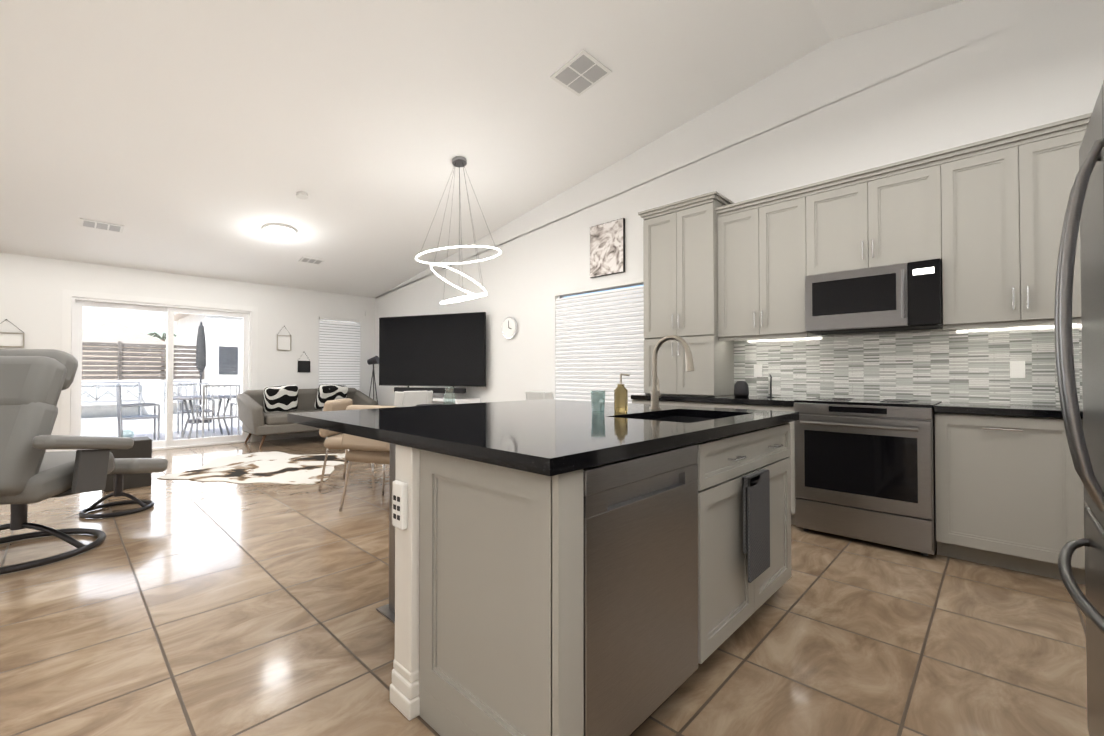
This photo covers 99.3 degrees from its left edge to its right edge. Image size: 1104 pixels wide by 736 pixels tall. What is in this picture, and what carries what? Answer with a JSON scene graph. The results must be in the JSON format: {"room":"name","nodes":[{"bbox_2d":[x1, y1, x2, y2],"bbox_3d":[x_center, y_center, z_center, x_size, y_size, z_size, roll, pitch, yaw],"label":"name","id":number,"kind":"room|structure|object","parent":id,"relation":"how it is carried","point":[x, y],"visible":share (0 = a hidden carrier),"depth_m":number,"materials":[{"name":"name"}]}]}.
{"room":"kitchen","nodes":[
{"label":"kitchen","id":0,"kind":"room"},
{"bbox_2d":[0,252,374,451],"bbox_3d":[-5.800,-0.104,6.857,0.150,2.600,6.600,-1,-1,44],"label":"wall","id":1,"kind":"structure","parent":0,"point":[31,291],"depth_m":7.20,"materials":[{"name":"white paint"}]},
{"bbox_2d":[0,319,24,347],"bbox_3d":[-6.718,-0.431,5.774,0.020,0.346,0.303,-1,-1,44],"label":"frame","id":2,"kind":"object","parent":1,"relation":"attached to","point":[8,339],"visible":1,"depth_m":5.81,"materials":[{"name":"grey metal"}]},
{"bbox_2d":[60,289,257,450],"bbox_3d":[-5.677,0.090,6.973,0.164,2.215,2.230,-1,-1,44],"label":"sliding glass door","id":3,"kind":"structure","parent":1,"relation":"in","point":[73,302],"depth_m":6.92,"materials":[{"name":"white"}]},
{"bbox_2d":[277,326,290,350],"bbox_3d":[-4.577,-0.511,8.018,0.020,0.426,0.223,-1,-1,44],"label":"frame","id":4,"kind":"object","parent":1,"relation":"attached to","point":[283,342],"visible":0.98,"depth_m":8.02,"materials":[{"name":"grey metal"}]},
{"bbox_2d":[257,431,341,440],"bbox_3d":[-4.166,1.172,8.434,0.012,0.090,1.980,-1,-1,44],"label":"baseboard","id":5,"kind":"structure","parent":1,"relation":"attached to","point":[290,435],"depth_m":8.05,"materials":[{"name":"white wood"}]},
{"bbox_2d":[298,352,309,371],"bbox_3d":[-4.356,-0.108,8.244,0.020,0.366,0.203,-1,-1,44],"label":"frame","id":6,"kind":"object","parent":1,"relation":"attached to","point":[303,366],"visible":1,"depth_m":8.24,"materials":[{"name":"grey metal"}]},
{"bbox_2d":[318,317,361,390],"bbox_3d":[-3.955,-0.238,8.727,0.118,1.358,0.810,-1,-1,44],"label":"window","id":7,"kind":"structure","parent":1,"relation":"in","point":[338,353],"depth_m":8.69,"materials":[{"name":"white plastic"}]},
{"bbox_2d":[0,0,964,297],"bbox_3d":[-2.166,-2.131,3.413,10.200,1.408,6.900,-1,-1,44],"label":"ceiling","id":8,"kind":"structure","parent":0,"point":[204,138],"depth_m":4.02,"materials":[{"name":"white paint"}]},
{"bbox_2d":[80,218,123,232],"bbox_3d":[-5.160,-1.630,5.381,0.219,0.044,0.360,-1,-1,44],"label":"ceiling vent","id":9,"kind":"object","parent":8,"relation":"in","point":[94,224],"visible":0.96,"depth_m":5.37,"materials":[{"name":"white plastic"}]},
{"bbox_2d":[262,224,295,237],"bbox_3d":[-3.461,-1.731,5.958,0.380,0.099,0.380,-1,-1,44],"label":"flush ceiling light","id":10,"kind":"object","parent":8,"relation":"attached to","point":[279,231],"visible":1,"depth_m":5.91,"materials":[{"name":"white plastic"}]},
{"bbox_2d":[296,191,307,199],"bbox_3d":[-2.756,-1.904,5.178,0.124,0.051,0.120,-1,-1,44],"label":"smoke detector","id":11,"kind":"object","parent":8,"relation":"attached to","point":[301,195],"visible":1,"depth_m":5.15,"materials":[{"name":"white plastic"}]},
{"bbox_2d":[299,256,324,264],"bbox_3d":[-3.599,-1.607,7.030,0.199,0.040,0.300,-1,-1,44],"label":"ceiling vent","id":12,"kind":"object","parent":8,"relation":"in","point":[311,260],"visible":0.98,"depth_m":7.01,"materials":[{"name":"white plastic"}]},
{"bbox_2d":[415,237,500,303],"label":"pendant light","id":13,"kind":"object","parent":8,"relation":"hanging from","point":[478,295],"depth_m":4.74,"materials":[{"name":"metal"}]},
{"bbox_2d":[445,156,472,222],"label":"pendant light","id":14,"kind":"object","parent":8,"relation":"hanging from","point":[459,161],"depth_m":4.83,"materials":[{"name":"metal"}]},
{"bbox_2d":[550,49,611,95],"bbox_3d":[0.237,-2.398,3.832,0.358,0.064,0.360,-1,-1,44],"label":"ceiling vent","id":15,"kind":"object","parent":8,"relation":"in","point":[581,72],"visible":1,"depth_m":3.81,"materials":[{"name":"white plastic"}]},
{"bbox_2d":[0,434,1089,735],"bbox_3d":[-2.166,1.200,3.369,10.200,0.100,6.900,-1,-1,44],"label":"floor","id":16,"kind":"structure","parent":0,"point":[200,608],"depth_m":1.99,"materials":[{"name":"tile"}]},
{"bbox_2d":[0,349,133,574],"bbox_3d":[-3.265,0.512,2.884,1.006,1.258,1.036,-1,-1,44],"label":"recliner","id":17,"kind":"object","parent":16,"relation":"on","point":[34,383],"visible":1,"depth_m":2.78,"materials":[{"name":"grey leather"}]},
{"bbox_2d":[79,458,167,517],"bbox_3d":[-3.512,0.931,3.801,0.602,0.444,0.617,-1,-1,44],"label":"ottoman","id":18,"kind":"object","parent":16,"relation":"on","point":[137,465],"visible":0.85,"depth_m":3.77,"materials":[{"name":"grey leather"}]},
{"bbox_2d":[104,436,151,491],"bbox_3d":[-4.196,0.936,4.634,0.340,0.460,0.340,-1,-1,44],"label":"side table","id":19,"kind":"object","parent":16,"relation":"on","point":[141,447],"visible":0.5,"depth_m":4.55,"materials":[{"name":"grey"}]},
{"bbox_2d":[121,430,133,437],"bbox_3d":[-4.196,0.655,4.638,0.100,0.100,0.100,-1,-1,44],"label":"ornament","id":20,"kind":"object","parent":19,"relation":"on","point":[127,433],"visible":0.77,"depth_m":4.64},
{"bbox_2d":[157,451,347,484],"bbox_3d":[-3.355,1.175,5.575,2.597,0.006,2.026,-1,-1,44],"label":"cowhide rug","id":21,"kind":"object","parent":16,"relation":"on","point":[276,467],"visible":0.9,"depth_m":5.41,"materials":[{"name":"white fur"}]},
{"bbox_2d":[237,384,376,448],"bbox_3d":[-4.027,0.744,7.835,0.913,0.941,1.968,-1,-1,44],"label":"sofa","id":22,"kind":"object","parent":16,"relation":"on","point":[264,412],"visible":0.69,"depth_m":7.52,"materials":[{"name":"grey fabric"}]},
{"bbox_2d":[319,398,389,491],"bbox_3d":[-1.936,0.741,4.689,0.572,0.857,0.544,0,-1,0],"label":"chair","id":23,"kind":"object","parent":16,"relation":"on","point":[333,442],"visible":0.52,"depth_m":4.46,"materials":[{"name":"beige wood"}]},
{"bbox_2d":[339,405,395,511],"bbox_3d":[-1.378,0.731,3.944,0.544,0.857,0.572,0,-1,19],"label":"chair","id":24,"kind":"object","parent":16,"relation":"on","point":[362,449],"visible":0.48,"depth_m":3.73,"materials":[{"name":"beige wood"}]},
{"bbox_2d":[367,356,378,404],"bbox_3d":[-3.372,0.494,8.773,0.308,1.458,0.292,-1,-1,44],"label":"floor lamp","id":25,"kind":"object","parent":16,"relation":"on","point":[373,360],"visible":0.71,"depth_m":8.77,"materials":[{"name":"grey metal"}]},
{"bbox_2d":[394,391,432,406],"bbox_3d":[-1.568,0.728,5.573,0.487,0.908,0.498,1,-1,-39],"label":"chair","id":26,"kind":"object","parent":16,"relation":"on","point":[408,398],"visible":0.4,"depth_m":5.65,"materials":[{"name":"white fabric"}]},
{"bbox_2d":[432,396,479,404],"bbox_3d":[-1.771,0.827,7.263,1.600,0.750,0.410,-1,-1,44],"label":"media console","id":27,"kind":"object","parent":16,"relation":"on","point":[440,400],"visible":0.21,"depth_m":6.86,"materials":[{"name":"white wood"}]},
{"bbox_2d":[525,391,553,399],"bbox_3d":[-0.285,0.726,5.445,0.498,0.908,0.487,1,-1,-43],"label":"chair","id":28,"kind":"object","parent":16,"relation":"on","point":[534,395],"visible":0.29,"depth_m":5.50,"materials":[{"name":"beige wood"}]},
{"bbox_2d":[311,419,798,735],"bbox_3d":[0.126,0.696,2.174,1.414,0.875,1.802,-1,-1,44],"label":"kitchen island","id":29,"kind":"object","parent":16,"relation":"on","point":[483,610],"depth_m":1.41,"materials":[{"name":"wood"}]},
{"bbox_2d":[287,399,798,470],"bbox_3d":[-0.019,0.240,2.321,1.770,0.040,1.810,-1,-1,44],"label":"island countertop","id":30,"kind":"structure","parent":29,"relation":"on","point":[549,433],"depth_m":1.77,"materials":[{"name":"black stone"}]},
{"bbox_2d":[583,444,697,735],"bbox_3d":[0.075,0.694,1.589,0.599,0.864,0.600,-1,-1,44],"label":"dishwasher","id":31,"kind":"object","parent":29,"relation":"in","point":[640,590],"visible":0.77,"depth_m":1.34,"materials":[{"name":"grey metal"}]},
{"bbox_2d":[632,401,710,406],"bbox_3d":[1.215,0.724,4.281,0.740,0.875,0.618,-1,-1,44],"label":"base cabinet","id":32,"kind":"object","parent":16,"relation":"on","point":[676,403],"depth_m":3.97,"materials":[{"name":"grey wood"}]},
{"bbox_2d":[631,393,814,404],"bbox_3d":[1.445,0.264,4.053,1.396,0.040,0.638,-1,-1,44],"label":"countertop","id":33,"kind":"structure","parent":32,"relation":"on","point":[647,396],"depth_m":3.75,"materials":[{"name":"black stone"}]},
{"bbox_2d":[734,374,774,397],"bbox_3d":[1.667,0.146,3.885,0.310,0.189,0.140,-1,-1,44],"label":"toaster","id":34,"kind":"object","parent":33,"relation":"on","point":[741,388],"depth_m":3.89,"materials":[{"name":"grey metal"}]},
{"bbox_2d":[643,193,742,396],"bbox_3d":[1.291,-0.598,4.364,0.760,1.688,0.418,-1,-1,44],"label":"tall cabinet","id":35,"kind":"object","parent":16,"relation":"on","point":[724,280],"depth_m":4.18,"materials":[{"name":"grey wood"}]},
{"bbox_2d":[711,405,795,524],"bbox_3d":[1.677,0.718,3.840,0.775,0.875,0.618,-1,-1,44],"label":"base cabinet","id":36,"kind":"object","parent":16,"relation":"on","point":[754,407],"depth_m":3.39,"materials":[{"name":"grey wood"}]},
{"bbox_2d":[794,397,941,555],"bbox_3d":[2.184,0.686,3.254,0.762,0.924,0.736,-1,-1,44],"label":"range","id":37,"kind":"object","parent":16,"relation":"on","point":[864,469],"visible":0.96,"depth_m":3.00,"materials":[{"name":"metal"}]},
{"bbox_2d":[934,413,1087,584],"bbox_3d":[2.749,0.705,2.815,0.655,0.875,0.618,-1,-1,44],"label":"base cabinet","id":38,"kind":"object","parent":16,"relation":"on","point":[1009,491],"depth_m":2.61,"materials":[{"name":"grey wood"}]},
{"bbox_2d":[934,401,1082,420],"bbox_3d":[2.988,0.244,2.580,1.334,0.040,0.638,-1,-1,44],"label":"countertop","id":39,"kind":"structure","parent":38,"relation":"on","point":[980,408],"depth_m":2.68,"materials":[{"name":"black stone"}]},
{"bbox_2d":[1054,81,1103,735],"bbox_3d":[1.501,0.221,0.842,0.808,1.790,0.910,-1,-1,44],"label":"fridge","id":40,"kind":"object","parent":16,"relation":"on","point":[1085,208],"visible":1,"depth_m":1.15,"materials":[{"name":"grey metal"}]},
{"bbox_3d":[-0.961,0.793,4.824,1.220,0.752,1.220,-1,-1,44],"label":"dining table","id":41,"kind":"object","parent":16,"relation":"on","visible":0},
{"bbox_2d":[416,404,444,405],"bbox_3d":[-1.283,0.404,4.956,0.300,0.028,0.300,-1,-1,44],"label":"plate","id":42,"kind":"object","parent":41,"relation":"on","point":[429,404],"visible":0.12,"depth_m":5.05,"materials":[{"name":"grey"}]},
{"bbox_2d":[444,387,454,404],"bbox_3d":[-1.006,0.300,4.596,0.110,0.225,0.110,-1,-1,44],"label":"jar","id":43,"kind":"object","parent":41,"relation":"on","point":[448,395],"visible":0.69,"depth_m":4.58,"materials":[{"name":"grey"}]},
{"bbox_2d":[375,0,1103,405],"bbox_3d":[0.165,-0.710,5.835,10.200,3.785,0.150,-1,-1,44],"label":"wall","id":44,"kind":"structure","parent":0,"point":[965,72],"depth_m":3.94,"materials":[{"name":"white paint"}]},
{"bbox_2d":[379,312,485,392],"bbox_3d":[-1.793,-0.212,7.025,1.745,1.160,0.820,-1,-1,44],"label":"wall-mounted tv","id":45,"kind":"object","parent":44,"relation":"attached to","point":[437,350],"visible":0.94,"depth_m":6.95,"materials":[{"name":"black plastic"}]},
{"bbox_2d":[502,317,517,338],"bbox_3d":[-0.581,-0.550,6.414,0.300,0.300,0.037,-1,-1,44],"label":"wall clock","id":46,"kind":"object","parent":44,"relation":"attached to","point":[509,327],"visible":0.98,"depth_m":6.39,"materials":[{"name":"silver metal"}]},
{"bbox_2d":[554,279,644,402],"bbox_3d":[0.543,-0.097,5.405,1.370,1.688,0.118,-1,-1,44],"label":"window blinds","id":47,"kind":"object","parent":44,"relation":"in","point":[600,348],"depth_m":5.35,"materials":[{"name":"white plastic"}]},
{"bbox_2d":[590,218,624,277],"bbox_3d":[0.618,-1.340,5.283,0.470,0.590,0.031,-1,-1,44],"label":"picture","id":48,"kind":"object","parent":44,"relation":"attached to","point":[607,248],"visible":0.93,"depth_m":5.26,"materials":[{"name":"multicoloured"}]},
{"bbox_2d":[723,189,830,340],"bbox_3d":[1.820,-0.796,3.909,0.756,1.065,0.348,-1,-1,44],"label":"upper cabinet","id":49,"kind":"object","parent":44,"relation":"attached to","point":[771,244],"depth_m":3.75,"materials":[{"name":"grey wood"}]},
{"bbox_2d":[815,157,942,274],"bbox_3d":[2.338,-1.015,3.418,0.794,0.640,0.348,-1,-1,44],"label":"upper cabinet","id":50,"kind":"object","parent":44,"relation":"attached to","point":[892,216],"depth_m":3.24,"materials":[{"name":"grey wood"}]},
{"bbox_2d":[805,258,942,334],"bbox_3d":[2.304,-0.482,3.376,0.786,0.421,0.440,-1,-1,44],"label":"microwave","id":51,"kind":"object","parent":50,"relation":"attached to","point":[900,297],"visible":0.98,"depth_m":3.22,"materials":[{"name":"grey metal"}]},
{"bbox_2d":[931,121,1088,332],"bbox_3d":[2.881,-0.809,2.896,0.828,1.065,0.348,-1,-1,44],"label":"upper cabinet","id":52,"kind":"object","parent":44,"relation":"attached to","point":[1005,203],"depth_m":2.81,"materials":[{"name":"grey wood"}]},
{"label":"outside","id":53,"kind":"structure","parent":0,"visible":0},
{"bbox_2d":[81,410,241,440],"bbox_3d":[-15.014,1.379,15.361,24.950,0.100,25.000,-1,-1,44],"label":"ground","id":54,"kind":"structure","parent":53,"point":[85,427],"depth_m":9.91,"materials":[{"name":"white concrete"}]},
{"bbox_2d":[81,381,141,414],"bbox_3d":[-11.644,0.820,12.012,0.540,0.931,1.700,-1,-1,44],"label":"bench","id":55,"kind":"object","parent":54,"relation":"on","point":[113,401],"depth_m":12.34,"materials":[{"name":"silver metal"}]},
{"bbox_2d":[82,321,165,379],"bbox_3d":[-19.575,-0.234,20.706,5.600,3.270,3.800,-1,-1,44],"label":"house","id":56,"kind":"structure","parent":54,"relation":"on","point":[101,336],"depth_m":18.91,"materials":[{"name":"beige paint"}]},
{"bbox_2d":[70,341,204,417],"bbox_3d":[-15.105,0.240,9.033,0.180,2.010,13.700,-1,-1,44],"label":"fence","id":57,"kind":"object","parent":54,"relation":"on","point":[153,388],"depth_m":12.79,"materials":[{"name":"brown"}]},
{"bbox_2d":[116,385,159,440],"bbox_3d":[-6.805,0.750,7.712,0.506,0.956,0.515,-1,-1,44],"label":"outdoor chair","id":58,"kind":"object","parent":54,"relation":"on","point":[119,419],"depth_m":7.68,"materials":[{"name":"silver metal"}]},
{"bbox_2d":[148,333,175,379],"bbox_3d":[-20.194,-0.186,24.339,1.763,3.270,1.802,-1,-1,44],"label":"tree","id":59,"kind":"object","parent":54,"relation":"on","point":[159,337],"depth_m":24.23,"materials":[{"name":"grey plant"}]},
{"bbox_2d":[164,381,197,413],"bbox_3d":[-10.470,0.837,13.241,0.540,0.931,0.700,-1,-1,44],"label":"bench","id":60,"kind":"object","parent":54,"relation":"on","point":[194,392],"depth_m":13.39,"materials":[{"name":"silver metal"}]},
{"bbox_2d":[177,383,214,434],"bbox_3d":[-6.835,0.768,9.009,0.515,0.956,0.506,-1,-1,44],"label":"chair","id":61,"kind":"object","parent":54,"relation":"on","point":[200,411],"depth_m":9.01,"materials":[{"name":"silver metal"}]},
{"bbox_2d":[188,322,211,423],"bbox_3d":[-8.175,0.100,10.920,0.440,2.340,0.440,-1,-1,44],"label":"umbrella","id":62,"kind":"object","parent":54,"relation":"on","point":[201,353],"depth_m":10.87,"materials":[{"name":"grey fabric"}]},
{"bbox_2d":[173,395,235,438],"bbox_3d":[-6.171,0.874,8.374,1.100,0.735,1.100,-1,-1,44],"label":"table","id":63,"kind":"object","parent":54,"relation":"on","point":[197,397],"depth_m":8.32,"materials":[{"name":"silver metal"}]},
{"bbox_2d":[196,385,239,437],"bbox_3d":[-5.508,0.751,7.742,0.515,0.956,0.506,-1,-1,44],"label":"outdoor chair","id":64,"kind":"object","parent":54,"relation":"on","point":[224,416],"depth_m":7.61,"materials":[{"name":"silver metal"}]},
{"bbox_2d":[164,313,355,410],"bbox_3d":[-9.103,-0.632,19.008,5.700,4.020,9.600,-1,-1,44],"label":"building","id":65,"kind":"structure","parent":54,"relation":"on","point":[222,353],"depth_m":14.43,"materials":[{"name":"white paint"}]}
]}

